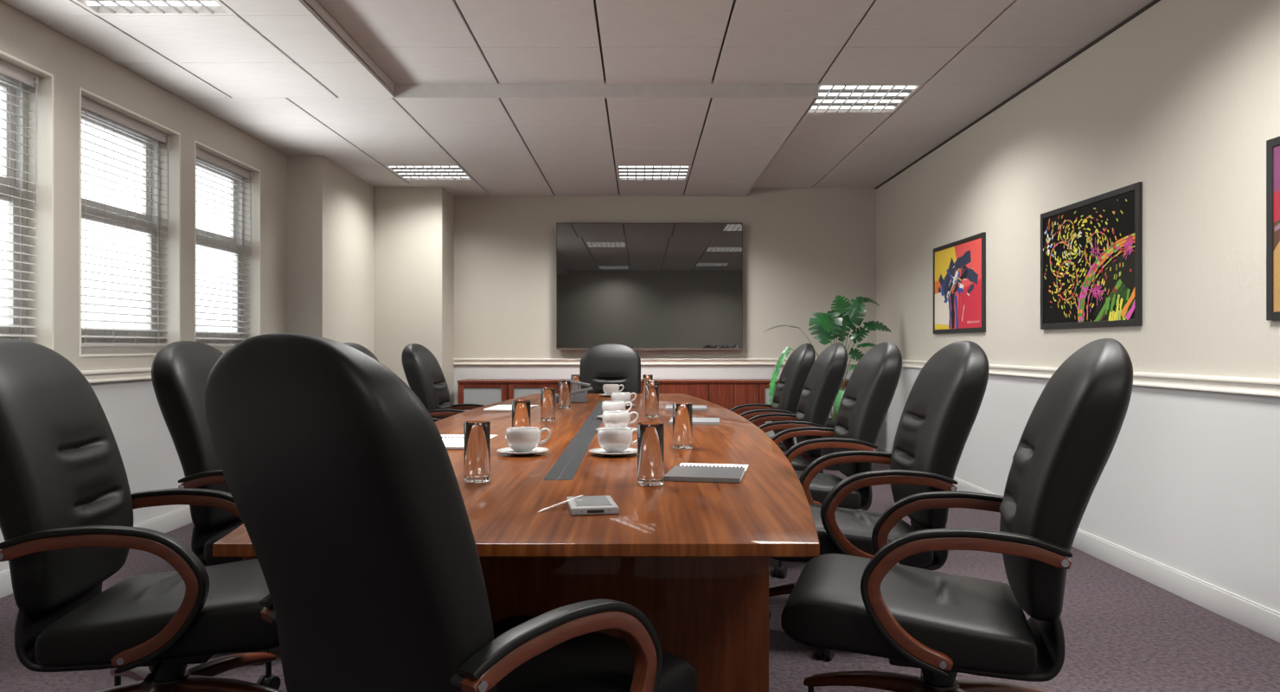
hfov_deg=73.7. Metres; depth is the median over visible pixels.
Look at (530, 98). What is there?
ceiling
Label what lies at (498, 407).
spiral notepad
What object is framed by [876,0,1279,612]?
wall
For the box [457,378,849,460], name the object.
sideboard
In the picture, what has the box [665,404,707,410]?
spiral notepad
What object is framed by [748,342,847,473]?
chair
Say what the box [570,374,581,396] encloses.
water glass
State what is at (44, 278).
window
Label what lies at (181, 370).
chair
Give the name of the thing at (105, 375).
trim
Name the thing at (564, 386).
water glass
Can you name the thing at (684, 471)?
spiral notepad
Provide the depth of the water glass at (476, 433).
2.37 m
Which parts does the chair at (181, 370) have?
backrest, armrest, seat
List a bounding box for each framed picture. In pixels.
[933,231,985,333]
[1040,181,1142,329]
[1266,135,1279,320]
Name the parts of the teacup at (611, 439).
handle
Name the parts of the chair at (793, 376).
armrest, armrest, seat, backrest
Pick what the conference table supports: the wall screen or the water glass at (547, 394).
the water glass at (547, 394)
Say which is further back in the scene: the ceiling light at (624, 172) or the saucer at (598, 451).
the ceiling light at (624, 172)
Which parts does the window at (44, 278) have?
sash, sash, frame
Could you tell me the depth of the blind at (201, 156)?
5.94 m
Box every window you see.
[0,50,53,350]
[79,87,180,356]
[194,140,260,352]
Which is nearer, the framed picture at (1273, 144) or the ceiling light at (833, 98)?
the framed picture at (1273, 144)
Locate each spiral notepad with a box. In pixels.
[440,434,497,449]
[483,403,538,410]
[664,462,748,482]
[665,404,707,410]
[668,416,719,424]
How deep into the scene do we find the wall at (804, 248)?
8.60 m
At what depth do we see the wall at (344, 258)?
6.59 m
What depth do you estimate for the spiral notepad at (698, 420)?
4.13 m
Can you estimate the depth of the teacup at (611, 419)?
3.71 m
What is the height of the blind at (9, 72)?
1.285 m
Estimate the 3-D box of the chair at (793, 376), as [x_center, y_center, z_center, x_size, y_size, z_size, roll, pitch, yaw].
[0.836,0.540,6.260,0.832,1.120,0.736,0,0,0]
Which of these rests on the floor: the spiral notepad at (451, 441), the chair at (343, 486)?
the chair at (343, 486)
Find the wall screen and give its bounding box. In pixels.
[556,223,742,350]
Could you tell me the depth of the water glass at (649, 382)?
5.27 m
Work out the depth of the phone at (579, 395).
5.74 m
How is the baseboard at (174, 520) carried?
attached to the wall at (344, 258)
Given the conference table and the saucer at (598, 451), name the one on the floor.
the conference table
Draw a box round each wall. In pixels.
[0,0,454,572]
[454,186,876,404]
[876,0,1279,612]
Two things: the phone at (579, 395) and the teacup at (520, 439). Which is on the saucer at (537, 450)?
the teacup at (520, 439)
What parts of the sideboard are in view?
door, frosted pane, frosted pane, door, door, door, frosted pane, door, frosted pane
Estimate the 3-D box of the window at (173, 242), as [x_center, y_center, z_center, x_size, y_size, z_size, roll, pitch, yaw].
[-2.900,-0.621,4.732,0.204,1.349,0.934,0,0,0]
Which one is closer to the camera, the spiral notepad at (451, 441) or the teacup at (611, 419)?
the spiral notepad at (451, 441)
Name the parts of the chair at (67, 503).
backrest, armrest, leg, leg, seat, leg, armrest, leg, leg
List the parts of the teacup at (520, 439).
handle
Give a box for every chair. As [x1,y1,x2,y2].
[0,338,283,691]
[151,340,269,652]
[204,332,697,691]
[344,342,440,422]
[401,343,485,419]
[579,343,640,393]
[730,343,815,451]
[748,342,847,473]
[768,340,989,659]
[771,341,902,577]
[780,338,1132,691]
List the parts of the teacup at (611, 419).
handle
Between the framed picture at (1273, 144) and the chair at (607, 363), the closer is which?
the framed picture at (1273, 144)
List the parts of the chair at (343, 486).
armrest, arm mount, backrest, arm mount, armrest, seat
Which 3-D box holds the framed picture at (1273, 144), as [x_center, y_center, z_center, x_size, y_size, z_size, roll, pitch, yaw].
[2.372,-0.436,2.721,0.018,0.680,1.002,0,0,0]
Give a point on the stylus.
(580, 496)
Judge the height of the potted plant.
1.549 m
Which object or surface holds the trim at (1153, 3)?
attached to the wall at (1181, 100)
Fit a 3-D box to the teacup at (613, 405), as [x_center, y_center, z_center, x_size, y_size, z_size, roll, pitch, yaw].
[-0.131,0.331,4.445,0.140,0.083,0.125,0,0,42]
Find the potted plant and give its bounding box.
[763,294,891,470]
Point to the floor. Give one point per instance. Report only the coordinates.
(1123, 631)
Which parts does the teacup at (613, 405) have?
handle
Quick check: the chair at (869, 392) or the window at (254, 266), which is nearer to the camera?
the chair at (869, 392)
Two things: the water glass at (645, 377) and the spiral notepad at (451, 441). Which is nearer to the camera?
the spiral notepad at (451, 441)
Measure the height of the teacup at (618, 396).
0.083 m
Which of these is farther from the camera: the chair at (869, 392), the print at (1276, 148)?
the chair at (869, 392)
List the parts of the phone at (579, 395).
display arm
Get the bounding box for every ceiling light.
[72,0,236,14]
[383,164,474,180]
[615,165,691,180]
[807,81,923,113]
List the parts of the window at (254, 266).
sash, sash, frame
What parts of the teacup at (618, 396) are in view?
handle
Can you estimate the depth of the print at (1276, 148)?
3.17 m
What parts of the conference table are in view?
leg panel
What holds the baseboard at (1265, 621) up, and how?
attached to the wall at (1181, 100)
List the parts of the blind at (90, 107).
ladder cord, ladder cord, rail, head rail, ladder cord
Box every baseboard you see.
[0,505,192,598]
[875,444,1279,642]
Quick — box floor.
[0,462,1279,691]
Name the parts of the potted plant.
stem, pot, stem, stem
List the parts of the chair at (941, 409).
leg, armrest, seat, armrest, backrest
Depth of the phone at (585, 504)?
1.94 m
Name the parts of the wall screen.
trim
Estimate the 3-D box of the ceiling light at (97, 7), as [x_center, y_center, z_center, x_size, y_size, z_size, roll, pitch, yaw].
[-2.161,-1.554,3.575,0.640,0.092,0.640,0,0,0]
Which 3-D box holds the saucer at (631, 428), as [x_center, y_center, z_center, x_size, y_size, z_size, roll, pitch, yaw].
[-0.104,0.372,3.760,0.182,0.016,0.182,0,0,0]
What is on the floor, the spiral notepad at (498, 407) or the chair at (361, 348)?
the chair at (361, 348)
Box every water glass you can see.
[463,420,490,482]
[512,399,531,427]
[540,387,555,421]
[558,380,570,408]
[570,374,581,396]
[637,422,664,486]
[642,374,652,396]
[645,385,659,417]
[646,379,657,385]
[672,403,692,449]
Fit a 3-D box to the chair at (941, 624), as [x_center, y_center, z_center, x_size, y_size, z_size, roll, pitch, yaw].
[0.844,0.540,2.347,0.832,1.120,0.736,0,0,18]
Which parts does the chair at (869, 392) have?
armrest, seat, armrest, backrest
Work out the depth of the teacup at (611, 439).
2.94 m
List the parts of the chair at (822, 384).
armrest, armrest, seat, backrest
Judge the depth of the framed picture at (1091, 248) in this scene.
4.44 m
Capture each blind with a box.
[0,59,38,343]
[81,96,169,346]
[195,147,252,346]
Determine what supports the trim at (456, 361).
attached to the wall at (804, 248)
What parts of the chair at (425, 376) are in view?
backrest, armrest, armrest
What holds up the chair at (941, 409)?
on the floor
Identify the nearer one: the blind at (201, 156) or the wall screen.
the blind at (201, 156)
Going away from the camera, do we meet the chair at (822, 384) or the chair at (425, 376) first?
the chair at (822, 384)
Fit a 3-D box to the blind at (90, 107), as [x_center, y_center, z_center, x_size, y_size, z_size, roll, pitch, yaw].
[-2.879,-0.639,4.732,0.076,1.285,0.894,0,0,0]
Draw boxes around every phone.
[555,378,592,402]
[566,495,618,515]
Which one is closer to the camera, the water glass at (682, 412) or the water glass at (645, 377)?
the water glass at (682, 412)
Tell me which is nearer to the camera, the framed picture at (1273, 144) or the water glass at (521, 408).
the framed picture at (1273, 144)
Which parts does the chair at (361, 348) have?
backrest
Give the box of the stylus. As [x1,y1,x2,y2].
[538,494,582,511]
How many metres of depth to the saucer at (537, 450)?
2.99 m
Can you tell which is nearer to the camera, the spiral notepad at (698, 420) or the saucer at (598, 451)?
the saucer at (598, 451)
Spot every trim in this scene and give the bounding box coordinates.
[80,367,151,383]
[453,358,858,364]
[874,0,1160,189]
[902,359,1279,396]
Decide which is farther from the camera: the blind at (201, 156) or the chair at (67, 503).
the blind at (201, 156)
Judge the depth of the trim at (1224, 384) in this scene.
3.71 m
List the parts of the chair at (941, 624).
leg, seat, leg, armrest, leg, armrest, leg, backrest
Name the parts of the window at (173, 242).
sash, sash, frame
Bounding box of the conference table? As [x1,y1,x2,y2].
[212,393,819,691]
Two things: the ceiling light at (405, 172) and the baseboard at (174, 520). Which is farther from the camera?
the ceiling light at (405, 172)
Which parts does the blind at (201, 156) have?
ladder cord, rail, head rail, ladder cord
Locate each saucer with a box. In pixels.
[497,447,549,455]
[588,448,637,455]
[595,427,634,430]
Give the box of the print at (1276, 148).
[1273,145,1279,311]
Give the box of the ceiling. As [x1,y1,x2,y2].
[0,0,1153,196]
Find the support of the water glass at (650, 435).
on the conference table
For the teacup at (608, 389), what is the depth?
6.37 m
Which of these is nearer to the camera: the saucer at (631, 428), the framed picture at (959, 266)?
the saucer at (631, 428)
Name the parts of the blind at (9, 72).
ladder cord, head rail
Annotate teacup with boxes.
[505,427,550,452]
[596,427,637,453]
[601,400,632,411]
[601,410,638,428]
[602,384,624,395]
[610,391,636,405]
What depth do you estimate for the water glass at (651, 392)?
4.51 m

